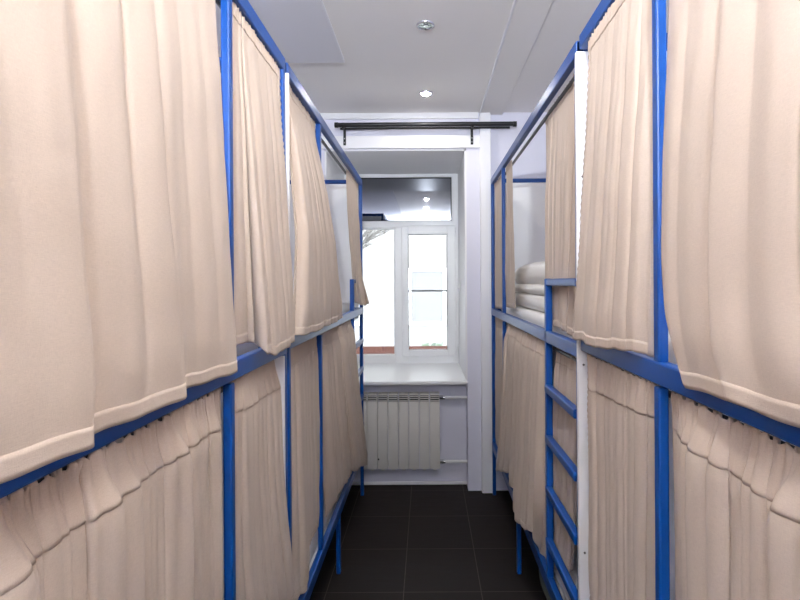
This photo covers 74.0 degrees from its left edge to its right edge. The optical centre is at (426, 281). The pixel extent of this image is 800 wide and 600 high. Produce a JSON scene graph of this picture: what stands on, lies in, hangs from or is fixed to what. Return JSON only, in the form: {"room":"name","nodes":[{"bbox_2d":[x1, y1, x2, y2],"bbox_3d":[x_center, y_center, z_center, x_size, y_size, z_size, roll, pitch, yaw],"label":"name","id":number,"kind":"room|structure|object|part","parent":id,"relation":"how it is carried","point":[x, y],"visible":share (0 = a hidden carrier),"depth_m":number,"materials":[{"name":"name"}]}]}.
{"room":"dormitory","nodes":[
{"label":"dormitory","id":0,"kind":"room"},
{"bbox_2d":[290,132,324,340],"bbox_3d":[-1.039,0.188,4.231,0.640,2.757,0.957,0,0,0],"label":"wall","id":1,"kind":"structure","parent":0,"point":[322,150],"depth_m":3.75,"materials":[{"name":"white paint"}]},
{"bbox_2d":[324,119,465,149],"bbox_3d":[-0.225,-1.068,4.231,1.003,0.255,0.957,0,0,0],"label":"wall","id":2,"kind":"structure","parent":0,"point":[336,131],"depth_m":3.75,"materials":[{"name":"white paint"}]},
{"bbox_2d":[355,230,446,345],"bbox_3d":[-0.009,-1.520,14.960,18.000,12.000,2.080,0,0,0],"label":"sky","id":3,"kind":"structure","parent":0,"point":[427,253],"depth_m":14.00,"materials":[{"name":"white"}]},
{"bbox_3d":[0.002,0.380,13.975,0.840,1.340,0.030,0,0,0],"label":"pane","id":4,"kind":"part","parent":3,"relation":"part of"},
{"bbox_2d":[353,385,466,481],"bbox_3d":[-0.211,1.145,4.295,1.003,0.833,0.830,0,0,0],"label":"wall","id":5,"kind":"structure","parent":0,"point":[453,422],"depth_m":3.88,"materials":[{"name":"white paint"}]},
{"bbox_2d":[344,174,467,384],"bbox_3d":[-0.219,-0.102,4.191,0.999,1.657,0.937,0,0,0],"label":"window","id":6,"kind":"structure","parent":5,"relation":"in","point":[405,204],"depth_m":4.56,"materials":[{"name":"white plastic"}]},
{"bbox_3d":[-0.223,-0.714,4.594,0.882,0.385,0.012,0,0,0],"label":"transom pane","id":7,"kind":"part","parent":6,"relation":"part of","materials":[{"name":"glass"}]},
{"bbox_3d":[-0.190,0.121,4.524,0.025,0.140,0.041,0,0,0],"label":"handle","id":8,"kind":"part","parent":6,"relation":"part of","materials":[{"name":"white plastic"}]},
{"bbox_3d":[-0.214,0.712,4.144,0.999,0.028,0.842,0,0,0],"label":"sill","id":9,"kind":"part","parent":6,"relation":"part of","materials":[{"name":"white plastic"}]},
{"bbox_3d":[0.018,0.077,4.652,0.435,1.105,0.015,0,0,0],"label":"screen frame","id":10,"kind":"part","parent":6,"relation":"part of","materials":[{"name":"grey metal"}]},
{"bbox_3d":[0.015,0.077,4.577,0.463,1.122,0.066,0,0,0],"label":"sash","id":11,"kind":"part","parent":6,"relation":"part of","materials":[{"name":"white plastic"}]},
{"bbox_2d":[352,481,466,484],"bbox_3d":[-0.209,1.470,3.874,1.003,0.022,0.012,0,0,0],"label":"baseboard","id":12,"kind":"structure","parent":5,"relation":"attached to","point":[397,482],"depth_m":3.87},
{"bbox_2d":[359,392,466,470],"bbox_3d":[-0.142,1.069,3.819,0.861,0.546,0.122,0,0,0],"label":"radiator","id":13,"kind":"object","parent":5,"relation":"attached to","point":[382,417],"visible":0.87,"depth_m":3.77,"materials":[{"name":"white metal"}]},
{"bbox_2d":[399,395,407,401],"bbox_3d":[-0.168,0.830,3.775,0.060,0.045,0.004,0,0,0],"label":"grille","id":14,"kind":"object","parent":13,"relation":"attached to","point":[402,398],"depth_m":3.77,"materials":[{"name":"white metal"}]},
{"bbox_2d":[309,484,546,599],"bbox_3d":[0.009,1.520,0.827,2.720,0.080,6.253,0,0,0],"label":"floor","id":15,"kind":"structure","parent":0,"point":[399,542],"depth_m":2.92,"materials":[{"name":"tile"}]},
{"bbox_2d":[0,0,289,599],"bbox_3d":[-0.875,0.388,0.687,0.877,2.195,2.034,0,0,0],"label":"bunk bed","id":16,"kind":"object","parent":15,"relation":"on","point":[247,362],"visible":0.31,"depth_m":1.21,"materials":[{"name":"blue paint"}]},
{"bbox_2d":[0,387,223,599],"bbox_3d":[-0.451,0.635,0.480,0.070,0.814,1.522,0,0,0],"label":"curtain","id":17,"kind":"object","parent":16,"relation":"hanging from","point":[140,517],"visible":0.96,"depth_m":0.78,"materials":[{"name":"beige fabric"}]},
{"bbox_3d":[-0.479,0.251,0.680,0.014,0.014,1.982,0,0,0],"label":"curtain rod","id":18,"kind":"part","parent":16,"relation":"part of","materials":[{"name":"black metal"}]},
{"bbox_2d":[0,0,237,483],"bbox_3d":[-0.438,-0.234,0.457,0.078,0.872,1.473,0,0,0],"label":"curtain","id":19,"kind":"object","parent":16,"relation":"hanging from","point":[116,292],"visible":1,"depth_m":0.71,"materials":[{"name":"beige fabric"}]},
{"bbox_3d":[-0.457,0.205,0.680,0.025,0.045,2.020,0,0,0],"label":"rail","id":20,"kind":"part","parent":16,"relation":"part of","materials":[{"name":"blue metal"}]},
{"bbox_3d":[-0.485,-0.652,0.680,0.014,0.014,1.982,0,0,0],"label":"curtain rod","id":21,"kind":"part","parent":16,"relation":"part of","materials":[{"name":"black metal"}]},
{"bbox_2d":[236,342,258,355],"bbox_3d":[-0.891,0.181,0.670,0.775,0.061,1.920,0,0,0],"label":"mattress","id":22,"kind":"object","parent":16,"relation":"on","point":[246,347],"visible":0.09,"depth_m":1.48,"materials":[{"name":"white fabric"}]},
{"bbox_3d":[-0.463,-0.691,0.680,0.024,0.042,2.020,0,0,0],"label":"rail","id":23,"kind":"part","parent":16,"relation":"part of","materials":[{"name":"blue metal"}]},
{"bbox_2d":[232,2,294,355],"bbox_3d":[-0.444,-0.235,1.473,0.066,0.870,0.466,0,0,0],"label":"curtain","id":24,"kind":"object","parent":16,"relation":"hanging from","point":[264,314],"visible":0.95,"depth_m":1.38,"materials":[{"name":"beige fabric"}]},
{"bbox_2d":[231,360,295,599],"bbox_3d":[-0.453,0.636,1.503,0.043,0.812,0.517,0,0,3],"label":"curtain","id":25,"kind":"object","parent":16,"relation":"hanging from","point":[264,564],"visible":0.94,"depth_m":1.44,"materials":[{"name":"beige fabric"}]},
{"bbox_3d":[-0.456,0.386,1.679,0.023,2.194,0.023,0,0,0],"label":"post","id":26,"kind":"part","parent":16,"relation":"part of","materials":[{"name":"white metal"}]},
{"bbox_2d":[220,62,363,599],"bbox_3d":[-0.876,0.388,2.705,0.875,2.195,1.980,0,0,0],"label":"bunk bed","id":27,"kind":"object","parent":15,"relation":"on","point":[336,189],"visible":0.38,"depth_m":2.69,"materials":[{"name":"blue paint"}]},
{"bbox_3d":[-0.456,0.386,1.726,0.023,2.194,0.023,0,0,0],"label":"post","id":28,"kind":"part","parent":27,"relation":"part of","materials":[{"name":"white metal"}]},
{"bbox_2d":[291,337,319,599],"bbox_3d":[-0.453,0.665,2.055,0.046,0.887,0.601,0,0,0],"label":"curtain","id":29,"kind":"object","parent":27,"relation":"hanging from","point":[305,414],"visible":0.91,"depth_m":1.91,"materials":[{"name":"beige fabric"}]},
{"bbox_2d":[289,84,342,334],"bbox_3d":[-0.430,-0.245,2.113,0.091,0.851,0.891,0,0,0],"label":"curtain","id":30,"kind":"object","parent":27,"relation":"hanging from","point":[317,292],"visible":0.94,"depth_m":1.89,"materials":[{"name":"beige fabric"}]},
{"bbox_3d":[-0.885,-0.694,3.683,0.826,0.028,0.021,0,0,0],"label":"rail","id":31,"kind":"part","parent":27,"relation":"part of","materials":[{"name":"blue metal"}]},
{"bbox_2d":[309,491,333,560],"bbox_3d":[-0.877,1.104,2.705,0.793,0.141,1.910,0,0,0],"label":"mattress","id":32,"kind":"object","parent":27,"relation":"on","point":[314,542],"visible":0.02,"depth_m":2.30,"materials":[{"name":"white fabric"}]},
{"bbox_3d":[-0.463,-0.691,2.705,0.024,0.042,1.980,0,0,0],"label":"rail","id":33,"kind":"part","parent":27,"relation":"part of","materials":[{"name":"blue metal"}]},
{"bbox_3d":[-0.883,-0.251,3.684,0.814,0.857,0.008,0,0,0],"label":"panel","id":34,"kind":"part","parent":27,"relation":"part of","materials":[{"name":"beige fabric"}]},
{"bbox_3d":[-0.457,0.197,2.705,0.025,0.045,1.980,0,0,0],"label":"rail","id":35,"kind":"part","parent":27,"relation":"part of","materials":[{"name":"blue metal"}]},
{"bbox_3d":[-0.451,1.162,2.705,0.025,0.052,1.980,0,0,0],"label":"rail","id":36,"kind":"part","parent":27,"relation":"part of","materials":[{"name":"blue metal"}]},
{"bbox_3d":[-0.485,-0.652,2.705,0.014,0.014,1.942,0,0,0],"label":"curtain rod","id":37,"kind":"part","parent":27,"relation":"part of","materials":[{"name":"black metal"}]},
{"bbox_3d":[-0.450,1.334,2.700,0.021,0.297,0.028,0,0,0],"label":"leg","id":38,"kind":"part","parent":27,"relation":"part of","materials":[{"name":"blue paint"}]},
{"bbox_2d":[320,320,366,516],"bbox_3d":[-0.423,0.722,2.912,0.095,1.000,1.275,0,0,0],"label":"curtain","id":39,"kind":"object","parent":27,"relation":"hanging from","point":[344,441],"visible":0.94,"depth_m":2.62,"materials":[{"name":"beige fabric"}]},
{"bbox_2d":[342,302,349,313],"bbox_3d":[-0.891,0.173,2.705,0.775,0.061,1.910,0,0,0],"label":"mattress","id":40,"kind":"object","parent":27,"relation":"on","point":[346,305],"visible":0.02,"depth_m":3.35,"materials":[{"name":"white fabric"}]},
{"bbox_2d":[346,169,368,305],"bbox_3d":[-0.428,-0.258,3.395,0.097,0.825,0.530,0,0,0],"label":"curtain","id":41,"kind":"object","parent":27,"relation":"hanging from","point":[360,295],"visible":0.99,"depth_m":3.35,"materials":[{"name":"beige fabric"}]},
{"bbox_3d":[-0.456,0.386,3.683,0.023,2.194,0.023,0,0,0],"label":"post","id":42,"kind":"part","parent":27,"relation":"part of","materials":[{"name":"metal"}]},
{"bbox_2d":[539,570,550,599],"bbox_3d":[0.687,1.353,2.420,0.301,0.246,0.444,0,0,0],"label":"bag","id":43,"kind":"object","parent":15,"relation":"on","point":[543,585],"visible":0.06,"depth_m":2.46,"materials":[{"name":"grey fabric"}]},
{"bbox_2d":[491,41,795,599],"bbox_3d":[0.880,0.377,2.617,0.877,2.195,2.146,0,0,0],"label":"bunk bed","id":44,"kind":"object","parent":15,"relation":"on","point":[528,193],"visible":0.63,"depth_m":1.93,"materials":[{"name":"blue paint"}]},
{"bbox_3d":[0.461,0.380,3.679,0.023,2.194,0.023,0,0,0],"label":"post","id":45,"kind":"part","parent":44,"relation":"part of","materials":[{"name":"metal"}]},
{"bbox_2d":[495,176,501,308],"bbox_3d":[0.472,-0.248,3.447,0.022,0.856,0.524,0,0,0],"label":"curtain","id":46,"kind":"object","parent":44,"relation":"hanging from","point":[498,199],"visible":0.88,"depth_m":3.47,"materials":[{"name":"beige fabric"}]},
{"bbox_2d":[495,317,502,446],"bbox_3d":[0.474,0.701,3.487,0.020,0.940,0.611,0,0,0],"label":"curtain","id":47,"kind":"object","parent":44,"relation":"hanging from","point":[498,348],"visible":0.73,"depth_m":3.52,"materials":[{"name":"beige fabric"}]},
{"bbox_2d":[505,160,515,308],"bbox_3d":[0.472,-0.262,3.080,0.019,0.827,0.363,0,0,-1],"label":"curtain","id":48,"kind":"object","parent":44,"relation":"hanging from","point":[509,229],"visible":1,"depth_m":3.00,"materials":[{"name":"beige fabric"}]},
{"bbox_3d":[0.467,1.319,2.690,0.021,0.316,0.028,0,0,0],"label":"leg","id":49,"kind":"part","parent":44,"relation":"part of","materials":[{"name":"blue paint"}]},
{"bbox_3d":[0.877,-0.704,3.679,0.826,0.028,0.021,0,0,0],"label":"rail","id":50,"kind":"part","parent":44,"relation":"part of","materials":[{"name":"blue metal"}]},
{"bbox_2d":[496,323,545,558],"bbox_3d":[0.438,0.693,2.621,0.083,0.925,1.163,0,0,0],"label":"curtain","id":51,"kind":"object","parent":44,"relation":"hanging from","point":[521,444],"visible":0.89,"depth_m":2.30,"materials":[{"name":"beige fabric"}]},
{"bbox_3d":[0.879,-0.255,3.679,0.814,0.871,0.008,0,0,0],"label":"panel","id":52,"kind":"part","parent":44,"relation":"part of","materials":[{"name":"white laminate"}]},
{"bbox_3d":[0.466,1.137,2.632,0.025,0.052,2.115,0,0,0],"label":"rail","id":53,"kind":"part","parent":44,"relation":"part of","materials":[{"name":"blue metal"}]},
{"bbox_3d":[0.460,0.206,2.632,0.025,0.045,2.115,0,0,0],"label":"rail","id":54,"kind":"part","parent":44,"relation":"part of","materials":[{"name":"blue metal"}]},
{"bbox_2d":[501,305,571,338],"bbox_3d":[0.894,0.176,2.632,0.775,0.061,2.045,0,0,0],"label":"mattress","id":55,"kind":"object","parent":44,"relation":"on","point":[536,317],"visible":0.08,"depth_m":2.62,"materials":[{"name":"white fabric"}]},
{"bbox_2d":[515,292,543,311],"bbox_3d":[0.787,0.099,2.900,0.515,0.093,1.248,0,0,0],"label":"folded blanket","id":56,"kind":"object","parent":55,"relation":"on","point":[532,301],"visible":0.17,"depth_m":2.75,"materials":[{"name":"white fabric"}]},
{"bbox_2d":[515,284,543,294],"bbox_3d":[0.785,0.035,2.898,0.508,0.059,1.206,0,0,0],"label":"sheet","id":57,"kind":"object","parent":56,"relation":"on","point":[538,289],"visible":0.22,"depth_m":2.78,"materials":[{"name":"white fabric"}]},
{"bbox_2d":[515,261,544,284],"bbox_3d":[0.790,-0.053,2.881,0.504,0.140,1.212,0,0,0],"label":"duvet","id":58,"kind":"object","parent":57,"relation":"on","point":[533,273],"visible":0.2,"depth_m":2.79,"materials":[{"name":"white fabric"}]},
{"bbox_3d":[0.454,-0.697,2.632,0.024,0.042,2.115,0,0,0],"label":"rail","id":59,"kind":"part","parent":44,"relation":"part of","materials":[{"name":"blue metal"}]},
{"bbox_3d":[0.477,-0.658,2.632,0.014,0.014,2.077,0,0,0],"label":"curtain rod","id":60,"kind":"part","parent":44,"relation":"part of","materials":[{"name":"black metal"}]},
{"bbox_3d":[0.482,0.251,2.632,0.014,0.014,2.077,0,0,0],"label":"curtain rod","id":61,"kind":"part","parent":44,"relation":"part of","materials":[{"name":"black metal"}]},
{"bbox_2d":[545,74,575,335],"bbox_3d":[0.477,-0.246,1.887,0.028,0.860,0.546,0,0,0],"label":"curtain","id":62,"kind":"object","parent":44,"relation":"hanging from","point":[560,262],"visible":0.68,"depth_m":1.88,"materials":[{"name":"beige fabric"}]},
{"bbox_2d":[553,348,576,571],"bbox_3d":[0.484,0.683,1.883,0.029,0.906,0.457,0,0,0],"label":"curtain","id":63,"kind":"object","parent":44,"relation":"hanging from","point":[564,424],"visible":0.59,"depth_m":1.83,"materials":[{"name":"beige fabric"}]},
{"bbox_2d":[554,508,577,599],"bbox_3d":[0.890,1.084,2.632,0.793,0.122,2.045,0,0,0],"label":"mattress","id":64,"kind":"object","parent":44,"relation":"on","point":[573,574],"visible":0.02,"depth_m":1.92,"materials":[{"name":"white fabric"}]},
{"bbox_3d":[0.461,0.380,1.587,0.023,2.194,0.023,0,0,0],"label":"post","id":65,"kind":"part","parent":44,"relation":"part of","materials":[{"name":"white metal"}]},
{"bbox_2d":[579,0,799,599],"bbox_3d":[0.883,0.377,0.521,0.870,2.195,2.043,0,0,0],"label":"bunk bed","id":66,"kind":"object","parent":15,"relation":"on","point":[657,369],"visible":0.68,"depth_m":1.03,"materials":[{"name":"blue paint"}]},
{"bbox_3d":[0.454,-0.697,0.521,0.024,0.042,2.043,0,0,0],"label":"rail","id":67,"kind":"part","parent":66,"relation":"part of","materials":[{"name":"blue metal"}]},
{"bbox_2d":[572,0,653,356],"bbox_3d":[0.435,-0.254,1.310,0.056,0.843,0.503,0,0,-2],"label":"curtain","id":68,"kind":"object","parent":66,"relation":"hanging from","point":[614,302],"visible":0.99,"depth_m":1.20,"materials":[{"name":"beige fabric"}]},
{"bbox_2d":[587,353,658,599],"bbox_3d":[0.464,0.572,1.302,0.041,0.738,0.484,0,0,-2],"label":"curtain","id":69,"kind":"object","parent":66,"relation":"hanging from","point":[621,440],"visible":0.97,"depth_m":1.25,"materials":[{"name":"beige fabric"}]},
{"bbox_2d":[668,331,676,364],"bbox_3d":[0.893,0.148,0.525,0.775,0.061,1.970,0,0,0],"label":"mattress","id":70,"kind":"object","parent":66,"relation":"on","point":[671,356],"visible":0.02,"depth_m":1.10,"materials":[{"name":"white fabric"}]},
{"bbox_3d":[0.460,0.178,0.521,0.025,0.045,2.043,0,0,0],"label":"rail","id":71,"kind":"part","parent":66,"relation":"part of","materials":[{"name":"blue metal"}]},
{"bbox_3d":[0.482,0.223,0.521,0.014,0.014,2.005,0,0,0],"label":"curtain rod","id":72,"kind":"part","parent":66,"relation":"part of","materials":[{"name":"black metal"}]},
{"bbox_2d":[661,0,799,427],"bbox_3d":[0.439,-0.243,0.287,0.070,0.864,1.474,0,0,0],"label":"curtain","id":73,"kind":"object","parent":66,"relation":"hanging from","point":[730,222],"visible":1,"depth_m":0.73,"materials":[{"name":"beige fabric"}]},
{"bbox_2d":[671,391,799,599],"bbox_3d":[0.459,0.618,0.293,0.072,0.836,1.488,0,0,0],"label":"curtain","id":74,"kind":"object","parent":66,"relation":"hanging from","point":[737,488],"visible":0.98,"depth_m":0.79,"materials":[{"name":"beige fabric"}]},
{"bbox_2d":[288,0,668,112],"bbox_3d":[-0.008,-1.247,1.180,2.920,0.100,7.160,0,0,0],"label":"ceiling","id":75,"kind":"structure","parent":0,"point":[389,60],"depth_m":2.82,"materials":[{"name":"white paint"}]},
{"bbox_2d":[216,0,344,62],"bbox_3d":[-0.905,-1.185,0.280,0.925,0.012,5.160,0,0,0],"label":"ceiling panel","id":76,"kind":"object","parent":75,"relation":"attached to","point":[302,31],"depth_m":2.47,"materials":[{"name":"white paint"}]},
{"bbox_2d":[416,20,434,29],"bbox_3d":[-0.007,-1.194,2.468,0.086,0.009,0.086,0,0,0],"label":"recessed light","id":77,"kind":"object","parent":75,"relation":"in","point":[422,25],"visible":1,"depth_m":2.46,"materials":[{"name":"silver metal"}]},
{"bbox_2d":[419,91,432,95],"bbox_3d":[-0.007,-1.195,3.357,0.086,0.025,0.086,0,0,0],"label":"recessed light","id":78,"kind":"object","parent":75,"relation":"in","point":[422,93],"visible":0.99,"depth_m":3.34,"materials":[{"name":"silver metal"}]},
{"bbox_2d":[480,0,516,112],"bbox_3d":[0.373,-1.190,0.702,0.009,0.019,6.003,0,0,0],"label":"trim","id":79,"kind":"structure","parent":75,"relation":"attached to","point":[514,1],"depth_m":2.70,"materials":[{"name":"white paint"}]},
{"bbox_2d":[481,0,552,114],"bbox_3d":[0.455,-1.192,0.727,0.155,0.016,6.053,0,0,0],"label":"trim","id":80,"kind":"structure","parent":75,"relation":"attached to","point":[528,16],"depth_m":2.70,"materials":[{"name":"white paint"}]},
{"bbox_2d":[466,112,555,490],"bbox_3d":[0.823,0.176,4.231,1.077,2.757,0.957,0,0,0],"label":"wall","id":81,"kind":"structure","parent":0,"point":[531,163],"depth_m":3.75,"materials":[{"name":"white paint"}]},
{"bbox_2d":[311,112,477,119],"bbox_3d":[-0.502,-1.171,3.745,1.730,0.045,0.016,0,0,0],"label":"trim","id":82,"kind":"structure","parent":81,"relation":"attached to","point":[430,115],"depth_m":3.74,"materials":[{"name":"white paint"}]},
{"bbox_2d":[325,149,467,379],"bbox_3d":[-0.219,-0.121,4.157,1.003,1.639,0.805,0,0,0],"label":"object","id":83,"kind":"structure","parent":81,"relation":"attached to","point":[364,161],"depth_m":4.03,"materials":[{"name":"white paint"}]},
{"bbox_2d":[321,135,479,148],"bbox_3d":[-0.217,-0.987,3.742,1.177,0.088,0.022,0,0,0],"label":"trim","id":84,"kind":"structure","parent":81,"relation":"attached to","point":[438,141],"depth_m":3.73,"materials":[{"name":"white paint"}]},
{"bbox_2d":[334,121,516,144],"bbox_3d":[-0.009,-1.035,3.684,1.254,0.140,0.094,0,0,0],"label":"pole","id":85,"kind":"object","parent":81,"relation":"attached to","point":[500,124],"visible":1,"depth_m":3.65,"materials":[{"name":"black metal"}]},
{"bbox_3d":[-0.014,-1.076,3.705,1.185,0.018,0.016,0,0,0],"label":"rod","id":86,"kind":"part","parent":85,"relation":"part of","materials":[{"name":"black metal"}]},
{"bbox_3d":[-0.010,-1.087,3.655,1.217,0.033,0.030,0,0,0],"label":"rod","id":87,"kind":"part","parent":85,"relation":"part of","materials":[{"name":"black metal"}]},
{"bbox_2d":[479,112,492,492],"bbox_3d":[0.415,0.139,3.728,0.075,2.677,0.050,0,0,0],"label":"trim","id":88,"kind":"structure","parent":81,"relation":"attached to","point":[485,134],"depth_m":3.70,"materials":[{"name":"white paint"}]},
{"label":"outside","id":89,"kind":"structure","parent":0,"visible":0},
{"bbox_3d":[0.028,4.580,13.380,28.000,0.200,17.240,0,0,0],"label":"ground","id":90,"kind":"structure","parent":89,"visible":0},
{"bbox_2d":[363,230,389,248],"bbox_3d":[-1.680,1.361,9.288,2.703,6.266,1.656,0,0,-34],"label":"bare tree","id":91,"kind":"object","parent":90,"relation":"on","point":[369,234],"visible":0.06,"depth_m":9.33,"materials":[{"name":"grey plant"}]},
{"bbox_2d":[356,346,446,353],"bbox_3d":[0.016,2.585,5.260,6.000,3.790,0.920,0,0,0],"label":"annex roof","id":92,"kind":"structure","parent":90,"relation":"on","point":[366,349],"depth_m":5.50,"materials":[{"name":"red metal"}]},
{"bbox_2d":[422,341,443,345],"bbox_3d":[0.132,2.690,8.391,1.147,3.583,0.912,0,0,0],"label":"shrub","id":93,"kind":"object","parent":90,"relation":"on","point":[425,344],"visible":0.03,"depth_m":8.28,"materials":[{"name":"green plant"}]}
]}

